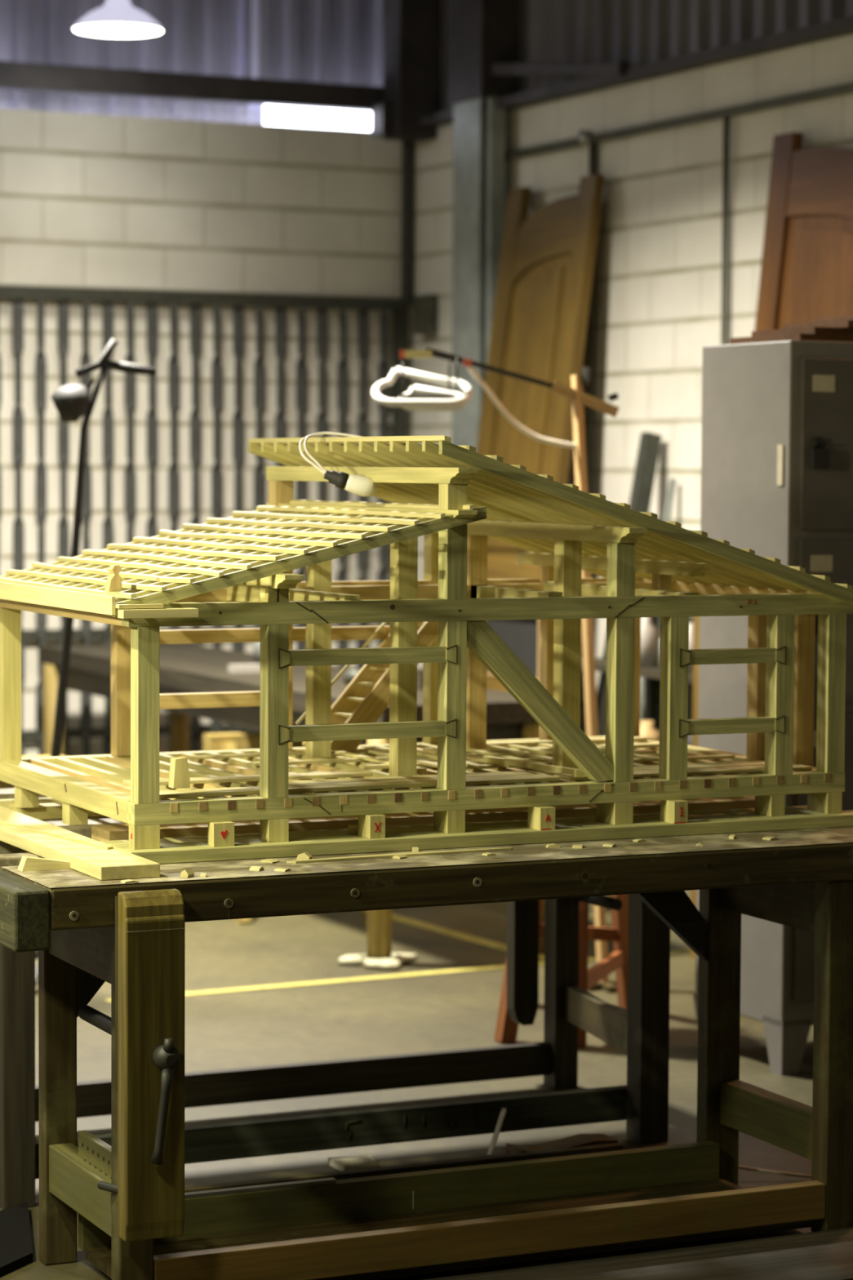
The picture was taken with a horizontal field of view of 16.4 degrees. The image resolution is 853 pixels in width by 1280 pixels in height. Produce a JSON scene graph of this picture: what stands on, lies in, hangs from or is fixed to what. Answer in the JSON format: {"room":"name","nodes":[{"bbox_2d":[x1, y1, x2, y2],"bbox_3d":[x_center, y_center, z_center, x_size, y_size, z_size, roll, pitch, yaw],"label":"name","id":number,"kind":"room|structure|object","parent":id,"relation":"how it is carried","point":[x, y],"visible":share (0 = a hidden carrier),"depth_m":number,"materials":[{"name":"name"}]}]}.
{"room":"carpentry workshop","nodes":[
{"label":"carpentry workshop","id":0,"kind":"room"},
{"bbox_2d":[0,108,411,756],"bbox_3d":[-4.997,-0.664,11.723,11.198,3.230,0.110,-1,4,-26],"label":"wall","id":1,"kind":"structure","parent":0,"point":[87,201],"depth_m":13.51,"materials":[{"name":"white brick"}]},
{"bbox_2d":[0,0,264,124],"bbox_3d":[-5.429,-3.224,11.607,10.428,2.050,0.035,-1,4,-26],"label":"wall panel","id":2,"kind":"object","parent":1,"relation":"attached to","point":[197,37],"depth_m":13.67,"materials":[{"name":"grey metal"}]},
{"bbox_2d":[243,0,383,86],"bbox_3d":[-0.448,-3.441,14.000,0.887,1.840,0.035,-1,4,-26],"label":"wall panel","id":3,"kind":"object","parent":1,"relation":"attached to","point":[337,42],"depth_m":14.00,"materials":[{"name":"metal"}]},
{"bbox_2d":[400,141,413,306],"bbox_3d":[-0.089,-2.015,13.970,0.046,0.880,0.041,-1,4,-25],"label":"trim","id":4,"kind":"structure","parent":1,"relation":"attached to","point":[407,148],"depth_m":13.96,"materials":[{"name":"metal"}]},
{"bbox_2d":[0,889,813,1279],"bbox_3d":[-1.044,1.372,5.834,13.410,0.100,18.294,-1,4,-25],"label":"floor","id":5,"kind":"structure","parent":0,"point":[455,1010],"depth_m":8.72,"materials":[{"name":"concrete"}]},
{"bbox_2d":[0,1201,32,1276],"bbox_3d":[-0.988,1.290,6.199,0.292,0.019,0.886,2,4,24],"label":"mat","id":6,"kind":"object","parent":5,"relation":"on","point":[15,1240],"visible":1,"depth_m":6.32,"materials":[{"name":"grey rubber"}]},
{"bbox_2d":[0,755,62,788],"bbox_3d":[-1.511,0.742,10.033,0.602,0.679,0.550,-1,4,-25],"label":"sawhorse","id":7,"kind":"object","parent":5,"relation":"on","point":[2,784],"visible":0.02,"depth_m":10.05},
{"bbox_2d":[35,337,156,988],"bbox_3d":[-1.122,0.069,9.508,0.508,2.069,0.501,-1,4,-25],"label":"work light","id":8,"kind":"object","parent":5,"relation":"on","point":[71,402],"visible":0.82,"depth_m":9.49,"materials":[{"name":"black metal"}]},
{"bbox_2d":[0,285,408,787],"bbox_3d":[-1.812,-0.353,13.219,3.820,2.430,0.051,-1,4,-26],"label":"metal grille","id":9,"kind":"object","parent":5,"relation":"on","point":[399,307],"visible":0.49,"depth_m":13.51,"materials":[{"name":"metal"}]},
{"bbox_2d":[203,732,366,923],"bbox_3d":[-0.544,0.683,11.122,0.602,0.679,0.550,-1,4,-25],"label":"sawhorse","id":10,"kind":"object","parent":5,"relation":"on","point":[241,740],"visible":0.22,"depth_m":10.98,"materials":[{"name":"beige wood"}]},
{"bbox_2d":[39,644,545,958],"bbox_3d":[-0.629,0.552,11.575,0.707,0.870,3.500,-1,4,-26],"label":"table","id":11,"kind":"object","parent":5,"relation":"on","point":[184,668],"visible":0.27,"depth_m":11.46,"materials":[{"name":"brown wood"}]},
{"bbox_2d":[227,663,259,673],"bbox_3d":[-0.695,0.110,11.403,0.121,0.030,0.063,-1,4,-25],"label":"paper pad","id":12,"kind":"object","parent":11,"relation":"on","point":[246,668],"visible":0.79,"depth_m":11.38,"materials":[{"name":"white paper"}]},
{"bbox_2d":[253,642,260,662],"bbox_3d":[-0.647,0.031,11.980,0.099,0.120,0.100,-1,4,-25],"label":"glass jar","id":13,"kind":"object","parent":11,"relation":"on","point":[256,645],"visible":0.13,"depth_m":11.95,"materials":[{"name":"glass"}]},
{"bbox_2d":[344,669,359,684],"bbox_3d":[-0.251,0.135,10.842,0.099,0.050,0.100,-1,4,-25],"label":"metal tin","id":14,"kind":"object","parent":11,"relation":"on","point":[349,674],"visible":0.46,"depth_m":10.81,"materials":[{"name":"metal"}]},
{"bbox_2d":[417,667,422,689],"bbox_3d":[0.034,0.138,10.648,0.162,0.070,0.104,-1,4,-25],"label":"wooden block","id":15,"kind":"object","parent":11,"relation":"on","point":[420,671],"visible":0.14,"depth_m":10.58,"materials":[{"name":"brown wood"}]},
{"bbox_2d":[0,788,670,1209],"bbox_3d":[-0.291,0.807,7.343,2.060,0.860,0.895,-1,4,-25],"label":"workbench","id":16,"kind":"object","parent":5,"relation":"on","point":[641,1031],"visible":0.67,"depth_m":7.33,"materials":[{"name":"brown wood"}]},
{"bbox_2d":[0,797,105,819],"bbox_3d":[-0.184,0.373,7.164,1.720,0.030,0.170,-1,4,-25],"label":"board","id":17,"kind":"object","parent":16,"relation":"on","point":[49,807],"visible":0.08,"depth_m":6.76,"materials":[{"name":"brown wood"}]},
{"bbox_2d":[0,788,127,853],"bbox_3d":[-0.277,0.430,7.296,2.060,0.099,0.840,-1,4,-25],"label":"countertop","id":18,"kind":"structure","parent":16,"relation":"on","point":[85,830],"depth_m":6.67,"materials":[{"name":"brown wood"}]},
{"bbox_2d":[0,805,159,879],"bbox_3d":[-0.844,0.416,6.343,0.128,0.027,1.265,-1,4,-25],"label":"board","id":19,"kind":"object","parent":16,"relation":"on","point":[100,864],"visible":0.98,"depth_m":5.92,"materials":[{"name":"brown wood"}]},
{"bbox_2d":[0,805,113,849],"bbox_3d":[-0.880,0.395,6.427,0.095,0.005,0.980,-1,4,-25],"label":"wedge","id":20,"kind":"object","parent":19,"relation":"on","point":[7,816],"visible":1,"depth_m":6.32,"materials":[{"name":"brown wood"}]},
{"bbox_2d":[328,1155,381,1171],"bbox_3d":[-0.171,1.246,7.047,0.102,0.017,0.114,-1,3,-15],"label":"white offcut","id":21,"kind":"object","parent":5,"relation":"on","point":[363,1162],"visible":0.79,"depth_m":7.04,"materials":[{"name":"beige wood"}]},
{"bbox_2d":[337,952,417,968],"bbox_3d":[-0.173,1.068,9.954,0.232,0.023,0.256,1,4,17],"label":"stand base","id":22,"kind":"object","parent":5,"relation":"on","point":[397,958],"visible":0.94,"depth_m":9.90,"materials":[{"name":"white metal"}]},
{"bbox_2d":[103,913,689,1002],"bbox_3d":[-0.150,1.056,10.433,2.548,0.002,1.536,-1,4,-25],"label":"floor marking","id":23,"kind":"object","parent":5,"relation":"on","point":[424,925],"depth_m":9.80,"materials":[{"name":"yellow paint"}]},
{"bbox_2d":[184,1142,623,1192],"bbox_3d":[-0.086,1.244,6.874,1.220,0.044,0.025,-1,4,-25],"label":"batten","id":24,"kind":"object","parent":5,"relation":"on","point":[613,1146],"visible":0.21,"depth_m":6.91,"materials":[{"name":"brown wood"}]},
{"bbox_2d":[0,809,852,1279],"bbox_3d":[0.145,0.870,6.296,2.234,0.862,0.635,-1,4,-25],"label":"workbench","id":25,"kind":"object","parent":5,"relation":"on","point":[136,1221],"visible":0.98,"depth_m":6.18,"materials":[{"name":"brown wood"}]},
{"bbox_2d":[17,855,71,871],"bbox_3d":[-0.752,0.442,5.909,0.120,0.027,0.030,-1,4,-25],"label":"wedge","id":26,"kind":"object","parent":25,"relation":"on","point":[27,863],"visible":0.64,"depth_m":5.89,"materials":[{"name":"brown wood"}]},
{"bbox_2d":[120,879,138,883],"bbox_3d":[-0.573,0.465,5.729,0.031,0.004,0.023,-1,4,-27],"label":"chip","id":27,"kind":"object","parent":25,"relation":"on","point":[126,881],"visible":1,"depth_m":5.72,"materials":[{"name":"brown wood"}]},
{"bbox_2d":[180,868,194,877],"bbox_3d":[-0.468,0.456,5.810,0.019,0.015,0.023,2,4,27],"label":"chip","id":28,"kind":"object","parent":25,"relation":"on","point":[188,873],"visible":1,"depth_m":5.80,"materials":[{"name":"brown wood"}]},
{"bbox_2d":[200,872,206,877],"bbox_3d":[-0.437,0.460,5.814,0.011,0.007,0.021,0,3,-1],"label":"chip","id":29,"kind":"object","parent":25,"relation":"on","point":[202,874],"visible":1,"depth_m":5.81,"materials":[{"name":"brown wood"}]},
{"bbox_2d":[249,866,264,871],"bbox_3d":[-0.338,0.454,5.910,0.022,0.008,0.022,2,4,24],"label":"chip","id":30,"kind":"object","parent":25,"relation":"on","point":[252,868],"visible":1,"depth_m":5.90,"materials":[{"name":"brown wood"}]},
{"bbox_2d":[184,1177,336,1198],"bbox_3d":[-0.445,1.175,6.314,0.540,0.008,0.022,-1,4,-25],"label":"metal bar","id":31,"kind":"object","parent":25,"relation":"on","point":[323,1180],"visible":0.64,"depth_m":6.35,"materials":[{"name":"grey metal"}]},
{"bbox_2d":[259,858,279,862],"bbox_3d":[-0.319,0.448,6.034,0.033,0.006,0.025,2,4,32],"label":"chip","id":32,"kind":"object","parent":25,"relation":"on","point":[268,860],"visible":1,"depth_m":6.03,"materials":[{"name":"brown wood"}]},
{"bbox_2d":[273,867,290,871],"bbox_3d":[-0.287,0.457,5.906,0.025,0.004,0.026,2,4,27],"label":"chip","id":33,"kind":"object","parent":25,"relation":"on","point":[282,869],"visible":1,"depth_m":5.90,"materials":[{"name":"brown wood"}]},
{"bbox_2d":[296,852,312,859],"bbox_3d":[-0.250,0.442,6.076,0.029,0.014,0.020,1,3,15],"label":"chip","id":34,"kind":"object","parent":25,"relation":"on","point":[306,855],"visible":1,"depth_m":6.07,"materials":[{"name":"brown wood"}]},
{"bbox_2d":[286,847,512,863],"bbox_3d":[-0.053,0.444,6.138,0.520,0.004,0.028,-1,4,-28],"label":"wood splinter","id":35,"kind":"object","parent":25,"relation":"on","point":[437,852],"visible":1,"depth_m":6.13,"materials":[{"name":"brown wood"}]},
{"bbox_2d":[392,853,407,858],"bbox_3d":[-0.055,0.445,6.107,0.021,0.007,0.025,3,4,35],"label":"chip","id":36,"kind":"object","parent":25,"relation":"on","point":[399,856],"visible":1,"depth_m":6.10,"materials":[{"name":"brown wood"}]},
{"bbox_2d":[412,846,418,852],"bbox_3d":[-0.024,0.438,6.205,0.013,0.010,0.023,0,3,-3],"label":"chip","id":37,"kind":"object","parent":25,"relation":"on","point":[415,849],"visible":1,"depth_m":6.20,"materials":[{"name":"brown wood"}]},
{"bbox_2d":[1,826,852,888],"bbox_3d":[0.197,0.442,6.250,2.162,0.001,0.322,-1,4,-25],"label":"countertop","id":38,"kind":"structure","parent":25,"relation":"on","point":[68,877],"depth_m":6.13,"materials":[{"name":"brown wood"}]},
{"bbox_2d":[2,842,852,930],"bbox_3d":[0.197,0.483,6.252,2.162,0.082,0.325,-1,4,-25],"label":"apron","id":39,"kind":"structure","parent":25,"relation":"on","point":[263,896],"depth_m":6.02,"materials":[{"name":"brown wood"}]},
{"bbox_2d":[85,1177,812,1279],"bbox_3d":[0.066,1.273,6.325,1.530,0.022,0.388,-1,4,-25],"label":"beam","id":40,"kind":"structure","parent":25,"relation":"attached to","point":[527,1200],"depth_m":6.41,"materials":[{"name":"brown wood"}]},
{"bbox_2d":[100,805,852,863],"bbox_3d":[0.154,0.417,6.415,1.740,0.027,0.196,-1,4,-25],"label":"board","id":41,"kind":"object","parent":25,"relation":"on","point":[486,833],"visible":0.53,"depth_m":6.33,"materials":[{"name":"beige wood"}]},
{"bbox_2d":[347,823,358,833],"bbox_3d":[-0.132,0.400,6.276,0.065,0.018,0.022,1,3,7],"label":"wood offcut","id":42,"kind":"object","parent":41,"relation":"on","point":[352,828],"visible":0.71,"depth_m":6.27,"materials":[{"name":"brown wood"}]},
{"bbox_2d":[0,435,852,849],"bbox_3d":[-0.010,-0.041,6.797,1.858,0.842,1.154,-1,4,-25],"label":"model","id":43,"kind":"object","parent":41,"relation":"on","point":[237,569],"visible":0.99,"depth_m":6.52},
{"bbox_2d":[104,564,121,592],"bbox_3d":[-0.642,-0.126,6.078,0.030,0.056,0.025,-1,4,-25],"label":"wooden peg","id":44,"kind":"object","parent":43,"relation":"on","point":[113,583],"visible":1,"depth_m":6.07,"materials":[{"name":"yellow wood"}]},
{"bbox_2d":[168,755,190,788],"bbox_3d":[-0.519,0.277,6.229,0.038,0.064,0.030,-1,4,-25],"label":"wood block","id":45,"kind":"object","parent":43,"relation":"on","point":[179,775],"visible":1,"depth_m":6.22,"materials":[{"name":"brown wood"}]},
{"bbox_2d":[298,431,389,497],"bbox_3d":[-0.200,-0.396,6.677,0.220,0.146,0.189,2,4,22],"label":"light bulb","id":46,"kind":"object","parent":43,"relation":"hanging from","point":[358,485],"visible":0.91,"depth_m":6.59,"materials":[{"name":"white glass"}]},
{"bbox_2d":[323,470,349,489],"bbox_3d":[-0.201,-0.356,6.600,0.057,0.044,0.037,0,3,-6],"label":"socket","id":47,"kind":"object","parent":46,"relation":"attached to","point":[341,480],"depth_m":6.59,"materials":[{"name":"black plastic"}]},
{"bbox_2d":[91,795,755,841],"bbox_3d":[0.060,0.401,6.699,1.670,0.029,0.120,-1,4,-25],"label":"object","id":48,"kind":"object","parent":43,"relation":"attached to","point":[100,833],"visible":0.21,"depth_m":6.60,"materials":[{"name":"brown wood"}]},
{"bbox_2d":[482,755,584,777],"bbox_3d":[0.238,0.281,6.620,0.024,0.016,0.366,-2,4,-33],"label":"batten","id":49,"kind":"object","parent":43,"relation":"on","point":[575,772],"visible":1,"depth_m":6.60,"materials":[{"name":"brown wood"}]},
{"bbox_2d":[482,852,496,855],"bbox_3d":[0.130,0.444,6.160,0.024,0.004,0.021,-1,4,-28],"label":"chip","id":50,"kind":"object","parent":25,"relation":"on","point":[486,853],"visible":1,"depth_m":6.15,"materials":[{"name":"brown wood"}]},
{"bbox_2d":[545,843,560,848],"bbox_3d":[0.268,0.435,6.290,0.030,0.008,0.016,0,3,-13],"label":"chip","id":51,"kind":"object","parent":25,"relation":"on","point":[552,845],"visible":1,"depth_m":6.28,"materials":[{"name":"brown wood"}]},
{"bbox_2d":[572,844,583,848],"bbox_3d":[0.322,0.437,6.294,0.021,0.006,0.029,1,3,12],"label":"chip","id":52,"kind":"object","parent":25,"relation":"on","point":[575,846],"visible":1,"depth_m":6.28,"materials":[{"name":"brown wood"}]},
{"bbox_2d":[602,843,616,847],"bbox_3d":[0.389,0.436,6.314,0.023,0.006,0.020,2,4,32],"label":"chip","id":53,"kind":"object","parent":25,"relation":"on","point":[610,845],"visible":1,"depth_m":6.31,"materials":[{"name":"brown wood"}]},
{"bbox_2d":[632,838,646,841],"bbox_3d":[0.459,0.432,6.401,0.026,0.004,0.017,-2,4,-34],"label":"chip","id":54,"kind":"object","parent":25,"relation":"on","point":[637,839],"visible":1,"depth_m":6.40,"materials":[{"name":"brown wood"}]},
{"bbox_2d":[696,843,703,846],"bbox_3d":[0.582,0.436,6.326,0.015,0.006,0.012,0,3,1],"label":"chip","id":55,"kind":"object","parent":25,"relation":"on","point":[697,844],"visible":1,"depth_m":6.32,"materials":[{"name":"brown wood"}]},
{"bbox_2d":[728,834,737,839],"bbox_3d":[0.666,0.428,6.453,0.012,0.009,0.016,3,4,35],"label":"chip","id":56,"kind":"object","parent":25,"relation":"on","point":[731,836],"visible":1,"depth_m":6.45,"materials":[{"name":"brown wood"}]},
{"bbox_2d":[762,835,777,839],"bbox_3d":[0.747,0.430,6.447,0.029,0.006,0.023,-3,4,-41],"label":"chip","id":57,"kind":"object","parent":25,"relation":"on","point":[767,837],"visible":1,"depth_m":6.44,"materials":[{"name":"brown wood"}]},
{"bbox_2d":[487,1106,506,1155],"bbox_3d":[0.169,1.185,7.142,0.010,0.084,0.184,1,3,13],"label":"stick","id":58,"kind":"object","parent":5,"relation":"on","point":[503,1112],"visible":0.86,"depth_m":7.13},
{"bbox_2d":[399,346,619,992],"bbox_3d":[0.282,0.088,9.548,0.733,2.047,0.206,1,3,16],"label":"stand","id":59,"kind":"object","parent":5,"relation":"on","point":[579,398],"visible":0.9,"depth_m":9.48,"materials":[{"name":"brown wood"}]},
{"bbox_2d":[371,356,473,411],"bbox_3d":[-0.014,-0.819,9.496,0.326,0.174,0.159,0,3,2],"label":"fluorescent fixture","id":60,"kind":"object","parent":59,"relation":"hanging from","point":[442,400],"visible":1,"depth_m":9.48,"materials":[{"name":"white plastic"}]},
{"bbox_2d":[466,366,577,448],"bbox_3d":[0.305,-0.745,9.493,0.357,0.267,0.029,0,3,2],"label":"power cable","id":61,"kind":"object","parent":59,"relation":"hanging from","point":[470,369],"visible":1,"depth_m":9.49,"materials":[{"name":"white plastic"}]},
{"bbox_2d":[486,555,540,692],"bbox_3d":[0.341,0.317,11.994,0.048,1.300,0.800,-1,4,-26],"label":"board","id":62,"kind":"object","parent":5,"relation":"on","point":[522,637],"depth_m":11.92,"materials":[{"name":"brown wood"}]},
{"bbox_2d":[475,174,605,557],"bbox_3d":[0.370,-0.504,12.590,0.443,2.870,0.780,-1,4,-25],"label":"arched door","id":63,"kind":"structure","parent":5,"relation":"on","point":[547,261],"depth_m":12.53,"materials":[{"name":"brown wood"}]},
{"bbox_2d":[493,893,628,1046],"bbox_3d":[0.409,0.829,8.863,0.389,0.664,0.704,1,3,11],"label":"stool","id":64,"kind":"object","parent":5,"relation":"on","point":[506,1029],"visible":0.14,"depth_m":8.85,"materials":[{"name":"brown wood"}]},
{"bbox_2d":[506,1133,617,1154],"bbox_3d":[0.326,1.226,7.128,0.260,0.054,0.080,-1,4,-25],"label":"wood offcut","id":65,"kind":"object","parent":5,"relation":"on","point":[580,1140],"visible":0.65,"depth_m":7.12,"materials":[{"name":"brown wood"}]},
{"bbox_2d":[596,431,662,736],"bbox_3d":[0.747,0.067,11.856,0.481,1.798,0.066,-3,4,-41],"label":"plank","id":66,"kind":"object","parent":5,"relation":"on","point":[649,447],"visible":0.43,"depth_m":11.89,"materials":[{"name":"wood"}]},
{"bbox_2d":[421,1226,852,1279],"bbox_3d":[0.545,1.306,6.089,1.800,0.020,0.345,-1,4,-25],"label":"tabletop","id":67,"kind":"object","parent":5,"relation":"on","point":[826,1255],"visible":1,"depth_m":6.15,"materials":[{"name":"brown wood"}]},
{"bbox_2d":[580,616,693,730],"bbox_3d":[0.930,0.486,10.721,0.421,1.120,1.109,-1,4,-25],"label":"storage shelf","id":68,"kind":"object","parent":5,"relation":"on","point":[651,675],"visible":0.02,"depth_m":11.22,"materials":[{"name":"brown wood"}]},
{"bbox_2d":[640,617,658,666],"bbox_3d":[0.791,-0.005,10.689,0.088,0.200,0.090,-1,4,-25],"label":"bottle","id":69,"kind":"object","parent":68,"relation":"on","point":[649,632],"visible":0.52,"depth_m":10.65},
{"bbox_2d":[640,720,659,739],"bbox_3d":[0.798,0.353,10.737,0.118,0.120,0.120,-1,4,-25],"label":"jar","id":70,"kind":"object","parent":68,"relation":"on","point":[647,730],"visible":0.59,"depth_m":10.70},
{"bbox_2d":[659,639,660,668],"bbox_3d":[0.866,0.021,10.583,0.069,0.160,0.070,-1,4,-25],"label":"bottle","id":71,"kind":"object","parent":68,"relation":"on","point":[660,639],"visible":0.05,"depth_m":10.58,"materials":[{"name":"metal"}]},
{"bbox_2d":[687,735,692,745],"bbox_3d":[0.953,0.362,10.423,0.098,0.140,0.100,-1,4,-25],"label":"jar","id":72,"kind":"object","parent":68,"relation":"on","point":[689,737],"visible":0.02,"depth_m":10.39,"materials":[{"name":"grey plastic"}]},
{"bbox_2d":[688,622,693,672],"bbox_3d":[0.928,0.027,10.412,0.088,0.170,0.090,-1,4,-25],"label":"bottle","id":73,"kind":"object","parent":68,"relation":"on","point":[691,624],"visible":0.2,"depth_m":10.37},
{"bbox_2d":[640,478,676,724],"bbox_3d":[0.863,0.165,11.819,0.305,1.614,0.023,-2,4,-34],"label":"rod","id":74,"kind":"object","parent":5,"relation":"on","point":[670,495],"visible":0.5,"depth_m":11.84,"materials":[{"name":"metal"}]},
{"bbox_2d":[689,616,699,959],"bbox_3d":[0.982,0.442,10.096,0.161,1.280,0.044,-1,4,-25],"label":"wood board","id":75,"kind":"object","parent":5,"relation":"on","point":[696,619],"visible":0.07,"depth_m":10.05,"materials":[{"name":"brown wood"}]},
{"bbox_2d":[693,340,852,1075],"bbox_3d":[1.299,0.171,8.494,0.926,2.013,0.540,-1,4,-25],"label":"tall cabinet","id":76,"kind":"object","parent":5,"relation":"on","point":[777,428],"visible":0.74,"depth_m":8.17,"materials":[{"name":"metal"}]},
{"bbox_2d":[729,333,852,344],"bbox_3d":[1.321,-0.846,8.453,0.858,0.020,0.379,-1,4,-25],"label":"board","id":77,"kind":"object","parent":76,"relation":"on","point":[811,337],"visible":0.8,"depth_m":8.17,"materials":[{"name":"brown wood"}]},
{"bbox_2d":[751,327,852,336],"bbox_3d":[1.335,-0.866,8.458,0.767,0.020,0.337,-1,4,-25],"label":"board","id":78,"kind":"object","parent":77,"relation":"on","point":[828,331],"visible":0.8,"depth_m":8.20,"materials":[{"name":"brown wood"}]},
{"bbox_2d":[782,320,852,328],"bbox_3d":[1.400,-0.886,8.461,0.707,0.020,0.346,-1,4,-25],"label":"board","id":79,"kind":"object","parent":78,"relation":"on","point":[846,323],"visible":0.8,"depth_m":8.26,"materials":[{"name":"brown wood"}]},
{"bbox_2d":[813,315,852,322],"bbox_3d":[1.416,-0.908,8.496,0.547,0.020,0.312,-1,4,-25],"label":"board","id":80,"kind":"object","parent":79,"relation":"on","point":[850,317],"visible":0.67,"depth_m":8.42,"materials":[{"name":"brown wood"}]},
{"bbox_2d":[754,132,852,331],"bbox_3d":[1.368,-0.400,10.659,0.366,2.900,0.908,-1,4,-25],"label":"arched door","id":81,"kind":"structure","parent":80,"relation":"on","point":[806,272],"depth_m":10.79,"materials":[{"name":"brown wood"}]},
{"bbox_2d":[738,1165,811,1177],"bbox_3d":[0.972,1.249,6.961,0.505,0.030,0.061,0,3,-4],"label":"cable","id":82,"kind":"object","parent":5,"relation":"on","point":[743,1167],"visible":0.57,"depth_m":6.96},
{"bbox_2d":[410,34,852,731],"bbox_3d":[3.541,-0.336,6.921,0.140,3.235,16.077,-1,4,-26],"label":"wall","id":83,"kind":"structure","parent":0,"point":[659,258],"depth_m":11.99,"materials":[{"name":"white brick"}]},
{"bbox_2d":[371,0,437,142],"bbox_3d":[-0.099,-3.332,13.709,0.254,2.020,0.184,-1,4,-25],"label":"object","id":84,"kind":"structure","parent":83,"relation":"attached to","point":[410,26],"depth_m":13.69,"materials":[{"name":"metal"}]},
{"bbox_2d":[413,294,437,334],"bbox_3d":[-0.004,-1.515,13.828,0.053,0.180,0.151,-1,4,-25],"label":"junction box","id":85,"kind":"object","parent":83,"relation":"attached to","point":[425,306],"visible":1,"depth_m":13.77,"materials":[{"name":"grey metal"}]},
{"bbox_2d":[451,93,510,450],"bbox_3d":[0.247,-0.758,13.240,0.156,3.300,0.313,-1,4,-25],"label":"column","id":86,"kind":"structure","parent":83,"relation":"attached to","point":[481,139],"depth_m":13.11,"materials":[{"name":"metal"}]},
{"bbox_2d":[448,0,630,104],"bbox_3d":[0.487,-3.295,12.581,0.177,1.955,1.445,-1,4,-25],"label":"beam","id":87,"kind":"structure","parent":83,"relation":"attached to","point":[482,33],"depth_m":12.99,"materials":[{"name":"metal"}]},
{"bbox_2d":[418,15,852,126],"bbox_3d":[3.461,-1.965,6.725,0.090,0.040,15.977,-1,4,-26],"label":"trim","id":88,"kind":"structure","parent":83,"relation":"attached to","point":[842,26],"depth_m":11.69,"materials":[{"name":"metal"}]},
{"bbox_2d":[436,0,852,127],"bbox_3d":[3.489,-2.916,6.846,0.035,2.006,16.275,-1,4,-26],"label":"steel beam","id":89,"kind":"structure","parent":83,"relation":"attached to","point":[635,33],"depth_m":12.25,"materials":[{"name":"black metal"}]},
{"bbox_2d":[505,82,852,733],"bbox_3d":[2.559,-0.408,8.650,0.081,2.965,10.050,-1,4,-26],"label":"conduit","id":90,"kind":"object","parent":83,"relation":"attached to","point":[585,137],"visible":0.67,"depth_m":11.90,"materials":[{"name":"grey metal"}]},
{"bbox_3d":[-1.378,-3.833,4.455,12.183,0.050,17.066,-1,4,-25],"label":"ceiling","id":91,"kind":"structure","parent":0,"visible":0},
{"bbox_2d":[73,0,162,37],"bbox_3d":[-1.295,-3.419,12.453,0.376,1.713,0.376,-1,4,-25],"label":"pendant lamp","id":92,"kind":"object","parent":91,"relation":"hanging from","point":[117,18],"visible":1,"depth_m":12.41,"materials":[{"name":"white plastic"}]},
{"bbox_2d":[74,23,161,37],"bbox_3d":[-1.300,-2.567,12.503,0.364,0.007,0.364,-1,4,-25],"label":"diffuser","id":93,"kind":"object","parent":92,"relation":"attached to","point":[111,30],"depth_m":12.46,"materials":[{"name":"white plastic"}]},
{"bbox_3d":[-6.527,-1.088,1.978,0.512,5.200,16.216,-1,4,-25],"label":"wall","id":94,"kind":"structure","parent":0,"visible":0},
{"bbox_2d":[0,60,383,112],"bbox_3d":[-5.008,-2.408,11.482,11.038,0.110,0.080,-1,4,-26],"label":"ceiling beam","id":95,"kind":"structure","parent":94,"relation":"attached to","point":[13,75],"depth_m":13.38,"materials":[{"name":"metal"}]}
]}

